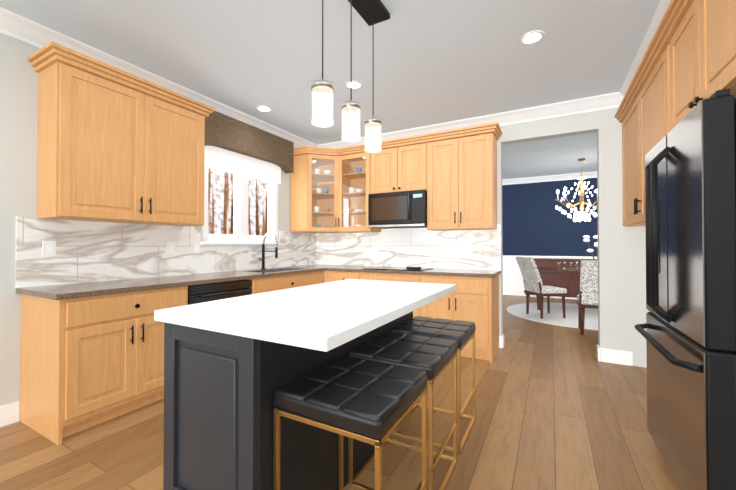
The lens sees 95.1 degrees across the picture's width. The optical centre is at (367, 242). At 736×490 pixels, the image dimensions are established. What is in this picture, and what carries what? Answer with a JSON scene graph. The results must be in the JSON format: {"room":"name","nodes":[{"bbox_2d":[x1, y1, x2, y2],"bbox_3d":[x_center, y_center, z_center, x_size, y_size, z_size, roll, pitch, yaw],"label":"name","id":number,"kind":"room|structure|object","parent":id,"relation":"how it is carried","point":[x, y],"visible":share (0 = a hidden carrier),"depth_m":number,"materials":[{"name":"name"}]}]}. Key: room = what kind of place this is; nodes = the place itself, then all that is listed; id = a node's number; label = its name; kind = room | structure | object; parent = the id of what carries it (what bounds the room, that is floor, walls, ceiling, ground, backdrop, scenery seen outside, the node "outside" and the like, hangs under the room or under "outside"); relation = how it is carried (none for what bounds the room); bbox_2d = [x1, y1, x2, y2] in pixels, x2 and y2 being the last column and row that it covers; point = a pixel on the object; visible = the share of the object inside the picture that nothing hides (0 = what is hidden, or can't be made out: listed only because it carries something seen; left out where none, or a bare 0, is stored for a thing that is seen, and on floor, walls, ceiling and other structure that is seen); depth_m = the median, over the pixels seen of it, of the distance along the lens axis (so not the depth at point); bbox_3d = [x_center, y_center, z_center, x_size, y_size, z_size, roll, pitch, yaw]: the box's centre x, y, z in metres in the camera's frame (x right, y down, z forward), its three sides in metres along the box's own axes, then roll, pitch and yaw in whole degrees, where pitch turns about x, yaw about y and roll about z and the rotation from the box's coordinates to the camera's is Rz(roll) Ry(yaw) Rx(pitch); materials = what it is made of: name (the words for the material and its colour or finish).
{"room":"kitchen","nodes":[
{"label":"kitchen","id":0,"kind":"room"},
{"bbox_2d":[308,264,323,267],"bbox_3d":[-0.656,0.352,4.797,0.330,0.036,0.661,0,-1,28],"label":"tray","id":1,"kind":"structure","parent":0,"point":[317,265],"depth_m":4.71,"materials":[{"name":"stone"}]},
{"bbox_2d":[0,33,649,405],"bbox_3d":[1.220,-0.184,3.120,5.860,2.830,11.460,0,-1,28],"label":"wall","id":2,"kind":"structure","parent":0,"point":[532,220],"depth_m":3.45,"materials":[{"name":"grey paint"}]},
{"bbox_2d":[0,401,19,427],"bbox_3d":[-3.145,1.139,0.911,0.016,0.140,3.180,0,-1,28],"label":"baseboard","id":3,"kind":"structure","parent":2,"relation":"attached to","point":[9,413],"depth_m":2.26,"materials":[{"name":"white"}]},
{"bbox_2d":[42,241,55,256],"bbox_3d":[-2.311,0.044,2.443,0.008,0.115,0.075,0,-1,28],"label":"outlet","id":4,"kind":"object","parent":2,"relation":"attached to","point":[48,248],"depth_m":2.44,"materials":[{"name":"white plastic"}]},
{"bbox_2d":[27,41,214,225],"bbox_3d":[-1.922,-0.730,2.786,0.390,1.125,1.210,0,-1,28],"label":"upper cabinet","id":5,"kind":"object","parent":2,"relation":"attached to","point":[116,145],"visible":1,"depth_m":2.52,"materials":[{"name":"brown wood"}]},
{"bbox_2d":[0,7,319,146],"bbox_3d":[-2.312,-1.456,2.385,0.102,0.122,6.520,0,-1,28],"label":"crown molding","id":6,"kind":"structure","parent":2,"relation":"attached to","point":[21,28],"depth_m":2.73,"materials":[{"name":"white"}]},
{"bbox_2d":[15,216,314,287],"bbox_3d":[-1.600,-0.245,3.781,0.012,1.136,3.365,0,-1,28],"label":"backsplash","id":7,"kind":"structure","parent":2,"relation":"attached to","point":[89,251],"depth_m":2.89,"materials":[{"name":"stone"}]},
{"bbox_2d":[167,242,174,253],"bbox_3d":[-1.885,0.052,3.230,0.008,0.115,0.075,0,-1,28],"label":"outlet","id":8,"kind":"object","parent":2,"relation":"attached to","point":[170,245],"depth_m":3.22,"materials":[{"name":"white plastic"}]},
{"bbox_2d":[193,242,199,253],"bbox_3d":[-1.759,0.054,3.463,0.008,0.115,0.075,0,-1,28],"label":"outlet","id":9,"kind":"object","parent":2,"relation":"attached to","point":[196,245],"depth_m":3.46,"materials":[{"name":"white plastic"}]},
{"bbox_2d":[201,167,281,244],"bbox_3d":[-1.504,-0.477,4.047,0.170,1.005,1.170,0,-1,28],"label":"window","id":10,"kind":"structure","parent":2,"relation":"in","point":[239,236],"depth_m":4.01,"materials":[{"name":"white"}]},
{"bbox_2d":[204,111,293,183],"bbox_3d":[-1.409,-1.081,4.006,0.137,0.582,1.407,0,-1,28],"label":"window valance","id":11,"kind":"object","parent":2,"relation":"attached to","point":[235,146],"visible":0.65,"depth_m":3.92,"materials":[{"name":"fabric"}]},
{"bbox_2d":[374,244,378,251],"bbox_3d":[0.119,0.079,4.743,0.075,0.115,0.006,0,-1,28],"label":"outlet","id":12,"kind":"object","parent":2,"relation":"attached to","point":[376,246],"depth_m":4.74,"materials":[{"name":"white plastic"}]},
{"bbox_2d":[290,122,501,233],"bbox_3d":[0.228,-0.725,4.312,2.714,1.145,0.690,0,-1,28],"label":"upper cabinet","id":13,"kind":"object","parent":2,"relation":"attached to","point":[453,172],"visible":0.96,"depth_m":4.21,"materials":[{"name":"brown wood"}]},
{"bbox_2d":[368,190,426,228],"bbox_3d":[0.421,-0.414,4.346,0.760,0.435,0.429,0,-1,28],"label":"microwave","id":14,"kind":"object","parent":13,"relation":"in","point":[402,209],"visible":1,"depth_m":4.17,"materials":[{"name":"black metal"}]},
{"bbox_2d":[315,224,500,269],"bbox_3d":[0.393,0.061,4.605,2.670,0.541,0.012,0,-1,28],"label":"backsplash","id":15,"kind":"structure","parent":2,"relation":"attached to","point":[398,247],"depth_m":4.48,"materials":[{"name":"stone"}]},
{"bbox_2d":[320,92,619,147],"bbox_3d":[0.952,-1.437,4.266,3.810,0.122,0.102,0,-1,28],"label":"crown molding","id":16,"kind":"structure","parent":2,"relation":"attached to","point":[606,101],"depth_m":3.85,"materials":[{"name":"white wood"}]},
{"bbox_2d":[502,172,596,184],"bbox_3d":[3.995,-1.490,7.942,5.300,0.122,0.102,0,-1,28],"label":"crown molding","id":17,"kind":"structure","parent":2,"relation":"attached to","point":[572,176],"depth_m":7.83,"materials":[{"name":"white wood"}]},
{"bbox_2d":[503,255,596,298],"bbox_3d":[4.012,0.794,7.950,5.300,0.970,0.030,0,-1,28],"label":"wainscoting","id":18,"kind":"structure","parent":2,"relation":"attached to","point":[506,291],"depth_m":8.14,"materials":[{"name":"white"}]},
{"bbox_2d":[597,346,632,365],"bbox_3d":[2.522,1.164,3.439,0.286,0.140,0.016,0,-1,28],"label":"baseboard","id":19,"kind":"structure","parent":2,"relation":"attached to","point":[603,355],"depth_m":3.43,"materials":[{"name":"white wood"}]},
{"bbox_2d":[619,96,645,226],"bbox_3d":[2.668,-0.711,2.910,0.640,1.090,0.833,0,-1,28],"label":"upper cabinet","id":20,"kind":"object","parent":2,"relation":"attached to","point":[627,121],"depth_m":3.15,"materials":[{"name":"brown wood"}]},
{"bbox_2d":[616,0,670,103],"bbox_3d":[1.976,-1.457,2.263,0.102,0.122,2.390,0,-1,28],"label":"crown molding","id":21,"kind":"structure","parent":2,"relation":"attached to","point":[663,5],"depth_m":2.55,"materials":[{"name":"white"}]},
{"bbox_2d":[634,36,665,223],"bbox_3d":[2.333,-0.718,2.292,0.640,1.090,0.833,0,-1,28],"label":"upper cabinet","id":22,"kind":"object","parent":2,"relation":"attached to","point":[650,94],"depth_m":2.53,"materials":[{"name":"brown wood"}]},
{"bbox_2d":[666,0,735,134],"bbox_3d":[1.901,-0.958,1.497,0.640,0.625,0.940,0,-1,28],"label":"upper cabinet","id":23,"kind":"object","parent":2,"relation":"attached to","point":[687,65],"depth_m":1.65,"materials":[{"name":"brown wood"}]},
{"bbox_2d":[0,0,660,179],"bbox_3d":[1.244,-1.586,3.179,6.200,0.225,11.700,0,-1,28],"label":"ceiling","id":24,"kind":"structure","parent":0,"point":[439,61],"depth_m":2.68,"materials":[{"name":"white paint"}]},
{"bbox_2d":[256,105,271,111],"bbox_3d":[-1.162,-1.500,3.776,0.169,0.006,0.169,0,-1,19],"label":"recessed light","id":25,"kind":"object","parent":24,"relation":"in","point":[262,108],"depth_m":3.76,"materials":[{"name":"white plastic"}]},
{"bbox_2d":[311,0,333,127],"bbox_3d":[-0.232,-1.048,1.729,0.116,0.878,0.116,0,-1,28],"label":"pendant light","id":26,"kind":"object","parent":24,"relation":"hanging from","point":[322,89],"visible":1,"depth_m":1.71,"materials":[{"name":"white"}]},
{"bbox_2d":[341,0,360,141],"bbox_3d":[-0.099,-1.046,1.975,0.116,0.878,0.116,0,-1,28],"label":"pendant light","id":27,"kind":"object","parent":24,"relation":"hanging from","point":[350,108],"visible":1,"depth_m":1.96,"materials":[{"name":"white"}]},
{"bbox_2d":[345,80,362,89],"bbox_3d":[-0.133,-1.505,3.218,0.169,0.006,0.169,0,-1,19],"label":"recessed light","id":28,"kind":"object","parent":24,"relation":"in","point":[355,84],"depth_m":3.20,"materials":[{"name":"white plastic"}]},
{"bbox_2d":[364,18,381,152],"bbox_3d":[0.033,-1.043,2.219,0.116,0.878,0.116,0,-1,28],"label":"pendant light","id":29,"kind":"object","parent":24,"relation":"hanging from","point":[372,123],"visible":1,"depth_m":2.20,"materials":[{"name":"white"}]},
{"bbox_2d":[519,30,544,44],"bbox_3d":[1.212,-1.512,2.490,0.169,0.006,0.169,0,-1,7],"label":"recessed light","id":30,"kind":"object","parent":24,"relation":"in","point":[533,37],"depth_m":2.48,"materials":[{"name":"white plastic"}]},
{"bbox_2d":[556,158,596,221],"bbox_3d":[3.990,-0.980,6.291,0.858,1.174,0.865,0,-1,28],"label":"chandelier","id":31,"kind":"object","parent":24,"relation":"hanging from","point":[581,214],"visible":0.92,"depth_m":6.27,"materials":[{"name":"glass"}]},
{"bbox_2d":[0,295,679,489],"bbox_3d":[1.244,1.281,3.150,6.200,0.100,11.700,0,-1,28],"label":"floor","id":32,"kind":"structure","parent":0,"point":[557,407],"depth_m":2.11,"materials":[{"name":"brown wood"}]},
{"bbox_2d":[20,286,187,444],"bbox_3d":[-1.923,0.787,2.528,0.620,0.876,0.818,0,-1,28],"label":"base cabinet","id":33,"kind":"object","parent":32,"relation":"on","point":[87,362],"depth_m":2.22,"materials":[{"name":"brown wood"}]},
{"bbox_2d":[16,265,331,299],"bbox_3d":[-1.326,0.340,3.625,0.631,0.036,3.361,0,-1,28],"label":"countertop","id":34,"kind":"structure","parent":33,"relation":"on","point":[68,291],"depth_m":2.58,"materials":[{"name":"stone"}]},
{"bbox_2d":[259,232,277,268],"bbox_3d":[-1.220,0.094,4.099,0.263,0.461,0.118,0,-1,28],"label":"faucet","id":35,"kind":"object","parent":34,"relation":"on","point":[264,251],"visible":1,"depth_m":4.14,"materials":[{"name":"black metal"}]},
{"bbox_2d":[246,268,301,272],"bbox_3d":[-1.068,0.433,4.035,0.374,0.206,0.754,0,-1,28],"label":"sink","id":36,"kind":"object","parent":34,"relation":"in","point":[276,270],"visible":0.04,"depth_m":4.26,"materials":[{"name":"silver metal"}]},
{"bbox_2d":[188,279,251,304],"bbox_3d":[-1.536,0.740,3.160,0.639,0.766,0.652,0,-1,28],"label":"dishwasher","id":37,"kind":"object","parent":32,"relation":"on","point":[201,293],"visible":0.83,"depth_m":2.98,"materials":[{"name":"black metal"}]},
{"bbox_2d":[163,311,412,489],"bbox_3d":[-0.286,0.779,1.999,0.599,0.880,1.550,0,-1,28],"label":"kitchen island","id":38,"kind":"object","parent":32,"relation":"on","point":[231,365],"depth_m":1.32,"materials":[{"name":"grey wood"}]},
{"bbox_2d":[154,279,455,354],"bbox_3d":[-0.141,0.316,1.925,0.900,0.044,1.590,0,-1,28],"label":"island countertop","id":39,"kind":"structure","parent":38,"relation":"on","point":[324,317],"depth_m":1.42,"materials":[{"name":"white stone"}]},
{"bbox_2d":[326,271,361,281],"bbox_3d":[-0.184,0.807,4.560,0.530,0.876,0.620,0,-1,28],"label":"base cabinet","id":40,"kind":"object","parent":32,"relation":"on","point":[331,276],"depth_m":4.30,"materials":[{"name":"brown wood"}]},
{"bbox_2d":[273,355,426,489],"bbox_3d":[-0.049,0.876,1.329,0.445,0.674,0.460,0,-1,28],"label":"stool","id":41,"kind":"object","parent":32,"relation":"on","point":[371,402],"visible":1,"depth_m":1.22,"materials":[{"name":"black leather"}]},
{"bbox_2d":[362,272,425,316],"bbox_3d":[0.392,0.804,4.248,0.928,0.876,0.620,0,-1,28],"label":"base cabinet","id":42,"kind":"object","parent":32,"relation":"on","point":[421,311],"depth_m":3.90,"materials":[{"name":"brown wood"}]},
{"bbox_2d":[324,265,500,277],"bbox_3d":[0.516,0.345,4.163,2.036,0.036,0.661,0,-1,28],"label":"countertop","id":43,"kind":"structure","parent":42,"relation":"on","point":[347,268],"depth_m":3.93,"materials":[{"name":"stone"}]},
{"bbox_2d":[363,266,431,270],"bbox_3d":[0.382,0.309,4.235,0.740,0.035,0.490,0,-1,28],"label":"cooktop","id":44,"kind":"object","parent":43,"relation":"in","point":[400,268],"visible":1,"depth_m":4.15,"materials":[{"name":"black glass"}]},
{"bbox_2d":[348,331,456,489],"bbox_3d":[0.199,0.880,1.786,0.445,0.674,0.460,0,-1,28],"label":"stool","id":45,"kind":"object","parent":32,"relation":"on","point":[433,358],"visible":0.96,"depth_m":1.69,"materials":[{"name":"black leather"}]},
{"bbox_2d":[391,316,475,453],"bbox_3d":[0.447,0.885,2.244,0.445,0.674,0.460,0,-1,28],"label":"stool","id":46,"kind":"object","parent":32,"relation":"on","point":[461,333],"visible":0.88,"depth_m":2.14,"materials":[{"name":"black leather"}]},
{"bbox_2d":[426,275,498,362],"bbox_3d":[1.068,0.800,3.882,0.758,0.876,0.620,0,-1,28],"label":"base cabinet","id":47,"kind":"object","parent":32,"relation":"on","point":[474,299],"depth_m":3.56,"materials":[{"name":"brown wood"}]},
{"bbox_2d":[507,303,597,329],"bbox_3d":[3.706,1.252,5.911,2.360,0.012,2.360,0,-1,28],"label":"rug","id":48,"kind":"object","parent":32,"relation":"on","point":[554,316],"visible":0.6,"depth_m":5.85,"materials":[{"name":"fabric"}]},
{"bbox_2d":[516,257,567,318],"bbox_3d":[2.933,0.744,5.723,0.645,1.002,0.480,0,-1,-7],"label":"dining chair","id":49,"kind":"object","parent":48,"relation":"on","point":[532,280],"visible":1,"depth_m":5.56,"materials":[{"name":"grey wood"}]},
{"bbox_2d":[536,262,579,309],"bbox_3d":[3.986,0.806,6.275,1.650,0.887,1.000,0,-1,28],"label":"dining table","id":50,"kind":"object","parent":48,"relation":"on","point":[569,273],"visible":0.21,"depth_m":6.14,"materials":[{"name":"brown wood"}]},
{"bbox_2d":[583,235,597,260],"bbox_3d":[4.125,0.179,6.044,0.468,0.631,0.431,0,-1,28],"label":"flower vase","id":51,"kind":"object","parent":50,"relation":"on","point":[586,239],"visible":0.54,"depth_m":6.04,"materials":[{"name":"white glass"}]},
{"bbox_2d":[525,258,596,297],"bbox_3d":[4.367,0.808,7.452,1.680,0.907,0.518,0,-1,28],"label":"sideboard","id":52,"kind":"object","parent":32,"relation":"on","point":[572,287],"visible":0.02,"depth_m":7.29,"materials":[{"name":"brown wood"}]},
{"bbox_2d":[576,260,597,334],"bbox_3d":[3.100,0.732,4.524,0.480,1.002,0.645,0,-1,28],"label":"dining chair","id":53,"kind":"object","parent":32,"relation":"on","point":[587,296],"visible":0.54,"depth_m":4.42,"materials":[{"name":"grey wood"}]},
{"bbox_2d":[634,89,735,489],"bbox_3d":[1.810,0.314,1.551,0.812,1.803,0.910,0,-1,28],"label":"refrigerator","id":54,"kind":"object","parent":32,"relation":"on","point":[689,333],"visible":1,"depth_m":1.39,"materials":[{"name":"black metal"}]},
{"label":"outside","id":55,"kind":"structure","parent":0,"visible":0},
{"bbox_2d":[208,168,267,235],"bbox_3d":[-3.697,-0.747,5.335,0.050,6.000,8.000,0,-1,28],"label":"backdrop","id":56,"kind":"structure","parent":55,"point":[227,190],"depth_m":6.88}
]}

